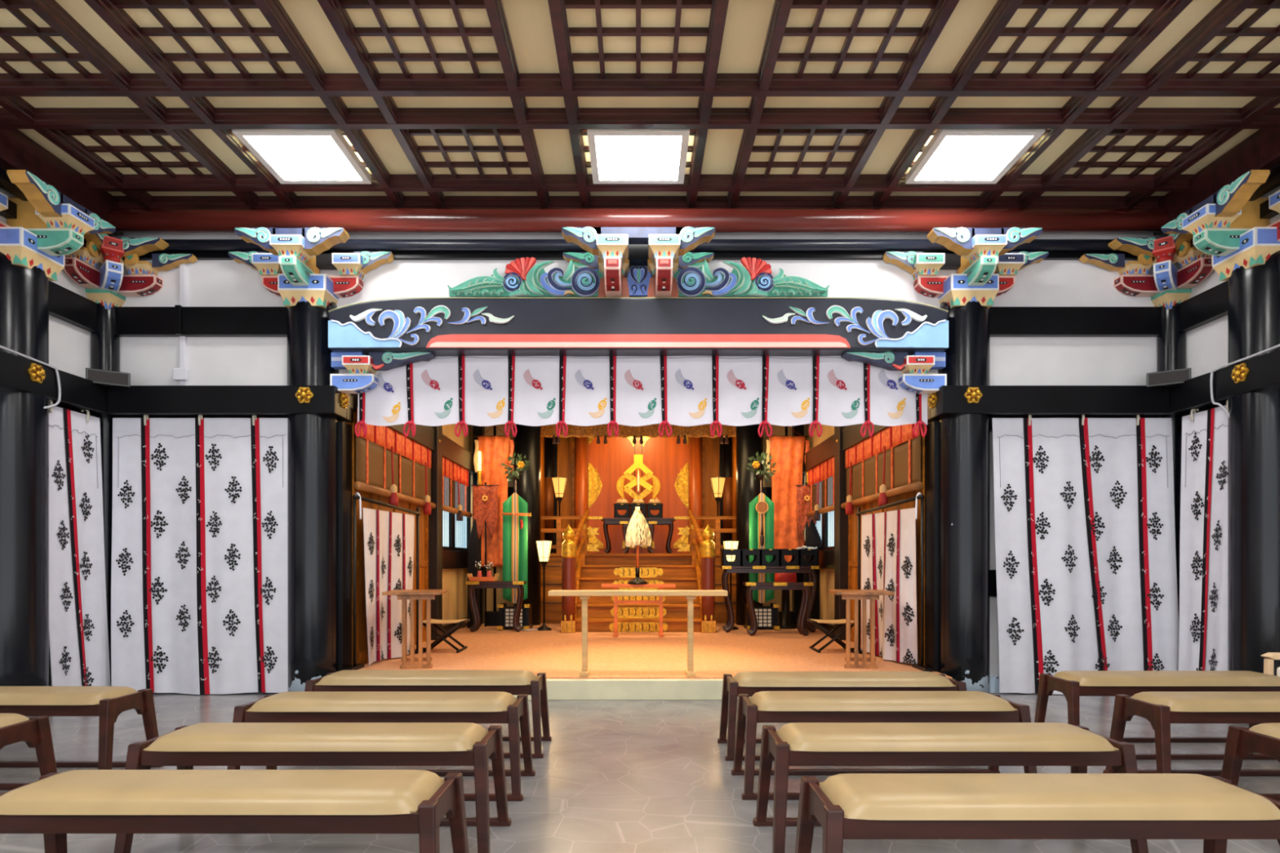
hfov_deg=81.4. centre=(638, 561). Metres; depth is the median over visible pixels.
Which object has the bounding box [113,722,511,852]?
bench
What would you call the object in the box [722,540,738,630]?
floor lamp
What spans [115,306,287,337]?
trim
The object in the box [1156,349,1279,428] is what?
trim
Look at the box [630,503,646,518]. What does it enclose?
stand
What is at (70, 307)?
trim
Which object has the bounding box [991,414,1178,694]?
curtain
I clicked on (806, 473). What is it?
staff
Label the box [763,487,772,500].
trim
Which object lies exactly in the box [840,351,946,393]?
bracket
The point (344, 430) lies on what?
trim
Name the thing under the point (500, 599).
wall
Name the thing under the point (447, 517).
window
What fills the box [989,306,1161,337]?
trim
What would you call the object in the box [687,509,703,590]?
stair handrail
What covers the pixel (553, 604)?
platform
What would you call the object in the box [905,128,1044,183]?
ceiling light
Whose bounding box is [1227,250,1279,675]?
round column
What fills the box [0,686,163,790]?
bench
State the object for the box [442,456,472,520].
blind
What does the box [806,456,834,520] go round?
blind
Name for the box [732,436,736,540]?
wall
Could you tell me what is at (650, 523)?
table
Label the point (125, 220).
ceiling beam
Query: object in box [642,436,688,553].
door
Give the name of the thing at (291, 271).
bracket set
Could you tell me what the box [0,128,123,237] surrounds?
trim
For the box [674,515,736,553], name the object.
railing
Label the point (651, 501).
dish
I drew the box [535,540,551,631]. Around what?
floor lamp
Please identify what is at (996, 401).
trim
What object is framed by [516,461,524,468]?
flower
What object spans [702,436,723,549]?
trim
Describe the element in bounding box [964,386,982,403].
nail cover
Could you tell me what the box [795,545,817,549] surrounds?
offering
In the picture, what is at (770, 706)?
bench
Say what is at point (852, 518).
door
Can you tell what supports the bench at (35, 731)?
on the floor at (613, 775)
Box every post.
[90,302,119,686]
[544,436,554,553]
[560,524,576,632]
[700,524,715,632]
[723,436,732,549]
[1156,302,1186,629]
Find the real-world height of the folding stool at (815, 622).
0.308 m
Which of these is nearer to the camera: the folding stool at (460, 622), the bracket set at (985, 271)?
the bracket set at (985, 271)
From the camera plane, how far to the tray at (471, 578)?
9.34 m
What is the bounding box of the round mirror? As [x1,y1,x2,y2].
[755,501,768,513]
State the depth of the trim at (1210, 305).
5.60 m
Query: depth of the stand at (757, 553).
9.35 m
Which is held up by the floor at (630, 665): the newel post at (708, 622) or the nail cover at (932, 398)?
the newel post at (708, 622)
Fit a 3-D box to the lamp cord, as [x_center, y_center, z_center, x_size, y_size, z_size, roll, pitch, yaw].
[-1.418,0.874,9.596,0.192,0.019,0.152,0,0,-38]
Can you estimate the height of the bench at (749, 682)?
0.429 m
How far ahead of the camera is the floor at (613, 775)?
3.46 m
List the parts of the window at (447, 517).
pane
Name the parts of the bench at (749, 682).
leg, leg, leg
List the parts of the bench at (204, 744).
leg, leg, leg, leg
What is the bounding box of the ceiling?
[0,0,1279,208]
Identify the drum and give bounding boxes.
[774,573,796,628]
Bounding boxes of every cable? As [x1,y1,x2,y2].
[0,345,61,408]
[1209,344,1279,417]
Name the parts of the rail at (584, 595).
post, post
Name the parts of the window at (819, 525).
pane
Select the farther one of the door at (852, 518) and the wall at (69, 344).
the door at (852, 518)
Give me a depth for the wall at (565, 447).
11.95 m
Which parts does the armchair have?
leg, armrest, seat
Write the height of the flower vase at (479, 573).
0.248 m
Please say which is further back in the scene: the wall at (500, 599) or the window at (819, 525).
the wall at (500, 599)
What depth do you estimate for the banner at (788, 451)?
10.28 m
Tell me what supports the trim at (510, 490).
attached to the wall at (500, 599)
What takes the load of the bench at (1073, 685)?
on the floor at (613, 775)
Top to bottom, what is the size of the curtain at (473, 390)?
0.714 m
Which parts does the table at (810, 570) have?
leg, leg, leg, leg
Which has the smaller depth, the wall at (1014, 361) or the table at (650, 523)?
the wall at (1014, 361)
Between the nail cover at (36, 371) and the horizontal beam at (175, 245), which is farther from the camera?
the horizontal beam at (175, 245)
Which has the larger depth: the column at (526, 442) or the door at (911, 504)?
the column at (526, 442)
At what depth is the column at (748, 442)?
10.35 m
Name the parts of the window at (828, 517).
pane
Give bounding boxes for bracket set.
[0,169,115,280]
[227,226,394,308]
[882,226,1048,307]
[1160,169,1279,280]
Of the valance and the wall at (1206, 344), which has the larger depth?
the valance
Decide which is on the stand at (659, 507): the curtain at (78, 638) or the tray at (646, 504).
the tray at (646, 504)
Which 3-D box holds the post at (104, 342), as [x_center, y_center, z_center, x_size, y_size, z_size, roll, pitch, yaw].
[-4.270,-0.510,5.960,0.190,3.120,0.190,0,0,0]
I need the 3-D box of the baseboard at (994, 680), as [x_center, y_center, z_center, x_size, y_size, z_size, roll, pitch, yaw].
[3.385,0.988,5.990,1.830,0.125,0.060,0,0,0]
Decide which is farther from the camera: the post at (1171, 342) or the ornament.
the ornament
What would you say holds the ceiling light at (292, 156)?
attached to the ceiling
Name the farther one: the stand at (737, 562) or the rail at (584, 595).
the stand at (737, 562)
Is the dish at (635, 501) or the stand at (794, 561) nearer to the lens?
the stand at (794, 561)
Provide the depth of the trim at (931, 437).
6.05 m
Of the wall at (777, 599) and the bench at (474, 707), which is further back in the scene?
the wall at (777, 599)
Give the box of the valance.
[540,423,736,444]
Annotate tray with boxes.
[466,573,499,581]
[613,503,630,505]
[630,503,646,505]
[646,503,662,505]
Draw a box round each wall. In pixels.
[0,187,102,686]
[102,232,1174,675]
[344,393,471,624]
[471,423,513,611]
[540,436,544,540]
[557,436,572,543]
[704,436,719,543]
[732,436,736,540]
[763,424,805,610]
[805,393,932,624]
[1174,186,1279,378]
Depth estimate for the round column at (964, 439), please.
5.82 m
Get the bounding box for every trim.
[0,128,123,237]
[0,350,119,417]
[48,280,97,332]
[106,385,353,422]
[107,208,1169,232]
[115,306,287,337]
[138,251,1137,260]
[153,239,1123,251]
[337,421,351,671]
[350,393,476,475]
[428,425,442,639]
[442,550,467,568]
[472,425,484,623]
[507,487,513,497]
[553,436,574,551]
[634,437,642,553]
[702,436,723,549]
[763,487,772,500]
[791,424,804,620]
[802,423,889,475]
[818,550,834,568]
[834,426,848,639]
[924,421,938,671]
[927,385,1169,431]
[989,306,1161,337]
[990,569,996,596]
[1153,126,1279,237]
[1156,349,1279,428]
[1179,255,1279,332]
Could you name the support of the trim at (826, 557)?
attached to the wall at (826, 575)
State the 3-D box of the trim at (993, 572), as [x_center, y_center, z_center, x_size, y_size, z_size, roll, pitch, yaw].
[3.505,0.172,5.997,1.510,0.215,0.045,0,0,0]
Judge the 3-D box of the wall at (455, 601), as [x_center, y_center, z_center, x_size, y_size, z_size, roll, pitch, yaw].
[-2.470,-0.675,8.465,0.100,3.150,4.670,0,0,0]
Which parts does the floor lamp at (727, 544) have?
lamp shade, stem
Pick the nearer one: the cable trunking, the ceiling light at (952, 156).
the ceiling light at (952, 156)
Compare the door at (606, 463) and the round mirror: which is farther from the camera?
the door at (606, 463)
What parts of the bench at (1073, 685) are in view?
leg, leg, leg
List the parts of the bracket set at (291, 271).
arm, arm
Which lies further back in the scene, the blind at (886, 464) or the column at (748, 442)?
the column at (748, 442)
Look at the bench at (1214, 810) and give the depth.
1.94 m
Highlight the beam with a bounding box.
[328,297,948,356]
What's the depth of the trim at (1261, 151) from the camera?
5.13 m
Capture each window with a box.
[442,511,453,550]
[453,473,471,551]
[805,475,822,551]
[822,511,834,550]
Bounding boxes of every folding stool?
[422,618,470,653]
[806,618,858,653]
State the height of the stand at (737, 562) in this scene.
0.215 m
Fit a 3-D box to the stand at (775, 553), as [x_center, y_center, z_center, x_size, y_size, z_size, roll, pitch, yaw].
[1.661,-0.052,9.458,0.252,0.215,0.240,0,0,0]
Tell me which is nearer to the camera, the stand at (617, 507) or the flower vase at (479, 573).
the flower vase at (479, 573)
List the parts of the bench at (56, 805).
leg, leg, leg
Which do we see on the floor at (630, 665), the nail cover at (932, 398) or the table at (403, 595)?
the table at (403, 595)
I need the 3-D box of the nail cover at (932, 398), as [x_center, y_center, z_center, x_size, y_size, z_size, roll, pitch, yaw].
[2.339,-1.293,5.950,0.042,0.121,0.140,0,0,0]
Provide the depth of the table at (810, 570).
9.32 m
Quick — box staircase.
[575,551,701,631]
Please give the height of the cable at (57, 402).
0.365 m
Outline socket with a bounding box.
[635,567,639,577]
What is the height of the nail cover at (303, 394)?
0.121 m
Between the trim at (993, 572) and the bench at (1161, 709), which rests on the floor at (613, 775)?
the bench at (1161, 709)
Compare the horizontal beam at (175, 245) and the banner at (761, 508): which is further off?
the banner at (761, 508)
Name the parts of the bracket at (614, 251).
arm, arm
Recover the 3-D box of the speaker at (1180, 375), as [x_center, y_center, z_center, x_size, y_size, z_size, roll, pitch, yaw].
[4.087,-1.415,5.736,0.280,0.118,0.132,0,0,36]
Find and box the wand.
[625,506,651,584]
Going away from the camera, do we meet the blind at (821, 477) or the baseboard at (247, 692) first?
the baseboard at (247, 692)
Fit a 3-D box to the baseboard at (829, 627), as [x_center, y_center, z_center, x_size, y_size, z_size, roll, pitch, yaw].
[2.390,0.833,9.610,0.060,0.106,1.980,0,0,0]
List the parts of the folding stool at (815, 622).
leg, leg, seat, leg, leg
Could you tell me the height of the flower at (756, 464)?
0.096 m
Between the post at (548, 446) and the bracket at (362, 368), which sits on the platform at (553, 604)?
the post at (548, 446)
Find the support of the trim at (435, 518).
attached to the wall at (455, 601)
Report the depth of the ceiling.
4.42 m
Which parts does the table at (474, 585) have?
leg, leg, leg, leg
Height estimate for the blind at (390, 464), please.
0.770 m
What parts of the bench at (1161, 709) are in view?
leg, leg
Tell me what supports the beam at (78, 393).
attached to the wall at (69, 344)
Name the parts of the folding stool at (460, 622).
leg, leg, seat, leg, leg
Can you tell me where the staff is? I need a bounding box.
[805,471,808,531]
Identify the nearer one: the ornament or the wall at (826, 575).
the wall at (826, 575)
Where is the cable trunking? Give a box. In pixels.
[173,263,188,385]
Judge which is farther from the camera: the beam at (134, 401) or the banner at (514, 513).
the banner at (514, 513)
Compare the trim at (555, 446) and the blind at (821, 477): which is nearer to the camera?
the blind at (821, 477)
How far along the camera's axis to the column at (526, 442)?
10.35 m
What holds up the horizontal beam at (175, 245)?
attached to the wall at (1014, 361)
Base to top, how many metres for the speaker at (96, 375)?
0.118 m
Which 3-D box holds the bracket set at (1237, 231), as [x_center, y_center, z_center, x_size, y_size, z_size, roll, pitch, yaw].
[4.167,-2.250,5.150,0.649,0.501,0.960,0,0,0]
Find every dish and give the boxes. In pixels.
[615,499,628,503]
[631,499,644,503]
[648,499,661,503]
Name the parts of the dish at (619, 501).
dish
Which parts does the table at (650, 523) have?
leg, leg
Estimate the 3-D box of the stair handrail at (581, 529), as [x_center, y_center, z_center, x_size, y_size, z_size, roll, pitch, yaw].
[-0.814,-0.100,10.104,0.086,1.320,1.390,0,0,5]
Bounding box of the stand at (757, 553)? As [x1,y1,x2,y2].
[741,549,760,565]
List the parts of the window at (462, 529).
pane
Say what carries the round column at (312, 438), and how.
on the floor at (613, 775)
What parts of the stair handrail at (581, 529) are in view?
rail, rail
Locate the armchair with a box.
[1261,652,1279,676]
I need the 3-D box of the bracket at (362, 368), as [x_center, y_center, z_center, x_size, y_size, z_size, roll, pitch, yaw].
[-2.020,-1.496,5.900,0.800,0.312,0.228,0,0,0]
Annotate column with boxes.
[0,252,48,716]
[286,301,339,691]
[513,423,540,625]
[736,423,763,625]
[937,301,990,693]
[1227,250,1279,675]
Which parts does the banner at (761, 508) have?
paper panel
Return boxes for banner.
[471,482,498,626]
[473,425,514,626]
[497,453,533,630]
[743,451,779,630]
[763,426,809,625]
[795,482,816,538]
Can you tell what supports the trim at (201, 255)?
attached to the wall at (1014, 361)
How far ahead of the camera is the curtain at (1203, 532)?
5.54 m
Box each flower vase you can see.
[475,560,481,577]
[484,561,493,577]
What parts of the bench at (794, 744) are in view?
leg, leg, leg, leg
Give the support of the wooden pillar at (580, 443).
on the platform at (553, 604)
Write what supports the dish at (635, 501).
on the stand at (642, 506)
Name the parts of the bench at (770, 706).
leg, leg, leg, leg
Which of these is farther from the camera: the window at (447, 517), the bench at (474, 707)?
the window at (447, 517)
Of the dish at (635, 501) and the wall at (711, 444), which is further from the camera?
the wall at (711, 444)
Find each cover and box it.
[27,363,45,382]
[295,386,313,403]
[339,392,348,408]
[466,519,479,627]
[803,519,821,627]
[928,392,937,408]
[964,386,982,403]
[1231,363,1248,382]
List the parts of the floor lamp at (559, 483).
stem, lamp shade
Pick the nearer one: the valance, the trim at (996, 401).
the trim at (996, 401)
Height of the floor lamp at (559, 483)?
1.114 m
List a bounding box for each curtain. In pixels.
[48,400,110,686]
[111,414,288,694]
[344,492,424,670]
[354,355,927,437]
[852,492,932,671]
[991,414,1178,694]
[1178,400,1227,671]
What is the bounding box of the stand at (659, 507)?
[646,503,662,518]
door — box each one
[347,411,396,665]
[396,500,428,644]
[587,436,634,553]
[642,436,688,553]
[848,500,879,644]
[880,422,928,665]
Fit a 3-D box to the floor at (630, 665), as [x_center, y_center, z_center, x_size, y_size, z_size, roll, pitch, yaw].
[0.000,0.968,8.873,4.820,0.164,6.455,0,0,0]
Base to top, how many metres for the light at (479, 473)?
2.416 m
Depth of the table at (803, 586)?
8.88 m
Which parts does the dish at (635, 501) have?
dish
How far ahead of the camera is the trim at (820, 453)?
8.81 m
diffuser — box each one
[244,136,361,179]
[595,136,681,179]
[915,136,1032,179]
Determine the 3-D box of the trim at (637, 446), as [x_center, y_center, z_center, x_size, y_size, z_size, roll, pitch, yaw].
[0.000,-1.160,11.918,0.120,2.080,0.045,0,0,0]
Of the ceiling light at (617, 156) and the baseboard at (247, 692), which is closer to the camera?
the ceiling light at (617, 156)
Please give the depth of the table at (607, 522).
11.07 m
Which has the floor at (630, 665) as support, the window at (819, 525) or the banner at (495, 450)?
the banner at (495, 450)
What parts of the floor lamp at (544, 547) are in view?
stem, lamp shade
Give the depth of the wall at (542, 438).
11.24 m
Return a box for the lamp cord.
[521,628,537,631]
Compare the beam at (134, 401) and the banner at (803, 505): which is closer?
the beam at (134, 401)
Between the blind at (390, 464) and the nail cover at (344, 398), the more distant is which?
the blind at (390, 464)
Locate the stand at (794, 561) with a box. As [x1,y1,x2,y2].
[779,549,799,565]
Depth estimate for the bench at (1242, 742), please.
2.87 m
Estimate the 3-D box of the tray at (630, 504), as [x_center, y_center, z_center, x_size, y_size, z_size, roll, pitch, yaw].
[0.000,-0.856,11.200,0.251,0.017,0.216,0,0,0]
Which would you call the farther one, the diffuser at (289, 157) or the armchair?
the diffuser at (289, 157)
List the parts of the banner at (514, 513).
paper panel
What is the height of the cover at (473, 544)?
1.456 m
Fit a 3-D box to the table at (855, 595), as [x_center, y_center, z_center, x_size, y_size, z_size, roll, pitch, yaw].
[1.915,0.568,6.420,0.470,0.636,0.580,0,0,9]
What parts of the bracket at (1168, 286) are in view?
arm, arm, arm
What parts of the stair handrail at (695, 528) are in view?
rail, rail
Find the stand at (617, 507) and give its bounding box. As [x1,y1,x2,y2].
[613,503,630,518]
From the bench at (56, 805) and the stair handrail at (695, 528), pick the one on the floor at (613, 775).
the bench at (56, 805)
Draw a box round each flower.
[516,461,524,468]
[751,461,759,468]
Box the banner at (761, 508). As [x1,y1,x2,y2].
[743,451,779,630]
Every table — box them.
[382,589,447,668]
[465,581,526,631]
[600,518,675,553]
[619,520,657,553]
[720,565,819,632]
[742,582,813,635]
[829,589,894,668]
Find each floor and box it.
[0,693,1279,852]
[357,623,954,699]
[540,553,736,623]
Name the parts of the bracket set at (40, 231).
arm, arm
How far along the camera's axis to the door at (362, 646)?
6.37 m
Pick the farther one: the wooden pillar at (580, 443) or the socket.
the wooden pillar at (580, 443)
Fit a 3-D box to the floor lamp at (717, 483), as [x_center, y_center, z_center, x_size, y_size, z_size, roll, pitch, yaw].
[1.170,-0.677,10.950,0.225,1.114,0.258,0,0,0]
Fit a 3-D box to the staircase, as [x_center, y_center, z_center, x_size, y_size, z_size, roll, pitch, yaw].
[0.000,0.357,10.065,1.700,1.094,1.410,0,0,0]
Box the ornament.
[616,453,660,499]
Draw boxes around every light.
[231,128,371,183]
[476,450,482,626]
[586,128,689,183]
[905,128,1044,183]
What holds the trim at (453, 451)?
attached to the wall at (455, 601)
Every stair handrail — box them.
[573,509,589,590]
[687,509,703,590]
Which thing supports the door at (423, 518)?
in the wall at (455, 601)
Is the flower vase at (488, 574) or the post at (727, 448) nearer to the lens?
the flower vase at (488, 574)
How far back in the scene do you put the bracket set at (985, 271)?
5.79 m
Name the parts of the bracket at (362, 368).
arm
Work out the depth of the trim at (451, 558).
9.38 m
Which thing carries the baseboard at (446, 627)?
attached to the wall at (455, 601)
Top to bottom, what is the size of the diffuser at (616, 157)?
0.014 m
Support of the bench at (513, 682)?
on the floor at (613, 775)
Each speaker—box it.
[85,368,130,386]
[1146,368,1191,386]
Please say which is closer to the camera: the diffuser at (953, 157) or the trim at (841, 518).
the diffuser at (953, 157)
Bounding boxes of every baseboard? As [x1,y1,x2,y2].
[247,692,279,693]
[442,617,466,634]
[815,622,834,635]
[990,675,1014,693]
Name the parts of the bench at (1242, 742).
leg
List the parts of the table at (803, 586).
leg, leg, leg, leg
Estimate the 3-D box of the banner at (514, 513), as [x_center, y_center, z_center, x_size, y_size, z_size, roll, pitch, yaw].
[-1.609,-0.277,9.777,0.420,2.325,0.405,0,0,0]
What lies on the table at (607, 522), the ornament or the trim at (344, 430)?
the ornament
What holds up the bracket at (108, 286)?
on the post at (104, 342)
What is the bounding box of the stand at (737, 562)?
[720,549,741,565]
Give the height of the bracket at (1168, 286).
0.522 m
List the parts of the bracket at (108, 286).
arm, arm, arm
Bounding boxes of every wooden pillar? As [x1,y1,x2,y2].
[574,436,587,550]
[688,436,702,549]
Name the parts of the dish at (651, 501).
dish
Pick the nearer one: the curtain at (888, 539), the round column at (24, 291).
the round column at (24, 291)
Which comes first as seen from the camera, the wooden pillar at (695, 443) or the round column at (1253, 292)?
the round column at (1253, 292)
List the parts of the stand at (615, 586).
leg, leg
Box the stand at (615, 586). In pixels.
[600,583,675,637]
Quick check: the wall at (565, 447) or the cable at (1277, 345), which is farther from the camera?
the wall at (565, 447)
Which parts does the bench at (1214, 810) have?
leg, leg, leg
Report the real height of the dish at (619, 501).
0.074 m
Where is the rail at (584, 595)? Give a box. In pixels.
[547,590,728,676]
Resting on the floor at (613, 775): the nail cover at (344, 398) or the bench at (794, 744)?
the bench at (794, 744)
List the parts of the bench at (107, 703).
leg, leg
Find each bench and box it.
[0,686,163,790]
[0,713,57,776]
[0,769,468,852]
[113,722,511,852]
[226,691,535,800]
[304,670,551,758]
[717,671,966,760]
[730,690,1036,799]
[752,722,1148,852]
[795,773,1279,852]
[1034,671,1279,759]
[1102,691,1279,800]
[1220,723,1279,786]
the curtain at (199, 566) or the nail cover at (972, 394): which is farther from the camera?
the curtain at (199, 566)
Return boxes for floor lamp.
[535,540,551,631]
[551,476,567,553]
[710,476,725,553]
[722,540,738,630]
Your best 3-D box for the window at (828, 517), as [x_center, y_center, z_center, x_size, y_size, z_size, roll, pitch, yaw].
[2.430,-0.695,9.170,0.060,1.110,0.980,0,0,0]
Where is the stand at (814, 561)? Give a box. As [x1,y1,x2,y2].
[799,549,819,565]
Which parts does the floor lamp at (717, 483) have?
stem, lamp shade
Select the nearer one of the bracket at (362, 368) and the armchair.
the armchair
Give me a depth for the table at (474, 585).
9.37 m
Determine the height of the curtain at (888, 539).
1.459 m
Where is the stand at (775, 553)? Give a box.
[760,549,780,565]
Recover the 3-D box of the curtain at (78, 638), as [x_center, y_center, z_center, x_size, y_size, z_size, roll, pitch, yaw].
[-4.207,-0.062,5.558,0.064,2.212,0.696,0,0,-1]
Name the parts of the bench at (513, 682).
leg, leg, leg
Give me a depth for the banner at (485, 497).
10.12 m
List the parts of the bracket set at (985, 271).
arm, arm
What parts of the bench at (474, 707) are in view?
leg, leg, leg, leg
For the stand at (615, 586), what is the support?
on the floor at (630, 665)
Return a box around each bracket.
[63,233,198,309]
[329,351,435,393]
[561,226,715,297]
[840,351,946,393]
[1078,233,1213,309]
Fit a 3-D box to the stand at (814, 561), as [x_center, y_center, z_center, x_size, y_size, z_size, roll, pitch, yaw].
[2.147,-0.052,9.458,0.252,0.215,0.240,0,0,0]
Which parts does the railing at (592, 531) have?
rail, railing post, rail, rail, railing post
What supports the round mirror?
attached to the banner at (761, 508)
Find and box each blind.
[353,407,435,514]
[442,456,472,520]
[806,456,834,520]
[840,423,923,514]
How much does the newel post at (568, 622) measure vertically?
1.366 m
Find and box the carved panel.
[447,257,829,297]
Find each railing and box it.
[540,515,602,553]
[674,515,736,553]
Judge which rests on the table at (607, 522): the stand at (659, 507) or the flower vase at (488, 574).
the stand at (659, 507)
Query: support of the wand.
on the stand at (615, 586)
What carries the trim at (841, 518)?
attached to the wall at (826, 575)
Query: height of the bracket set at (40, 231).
0.501 m
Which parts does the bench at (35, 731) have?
leg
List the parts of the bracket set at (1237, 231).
arm, arm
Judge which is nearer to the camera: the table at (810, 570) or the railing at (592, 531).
the table at (810, 570)
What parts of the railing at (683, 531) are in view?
railing post, rail, railing post, rail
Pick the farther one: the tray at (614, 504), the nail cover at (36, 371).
the tray at (614, 504)
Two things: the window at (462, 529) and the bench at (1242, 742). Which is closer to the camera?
the bench at (1242, 742)
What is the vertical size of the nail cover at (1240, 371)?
0.121 m
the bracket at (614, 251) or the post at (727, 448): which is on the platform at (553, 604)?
the post at (727, 448)
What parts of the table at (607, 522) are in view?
leg, leg, leg, leg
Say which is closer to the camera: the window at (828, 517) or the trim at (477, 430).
the window at (828, 517)
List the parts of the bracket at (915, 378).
arm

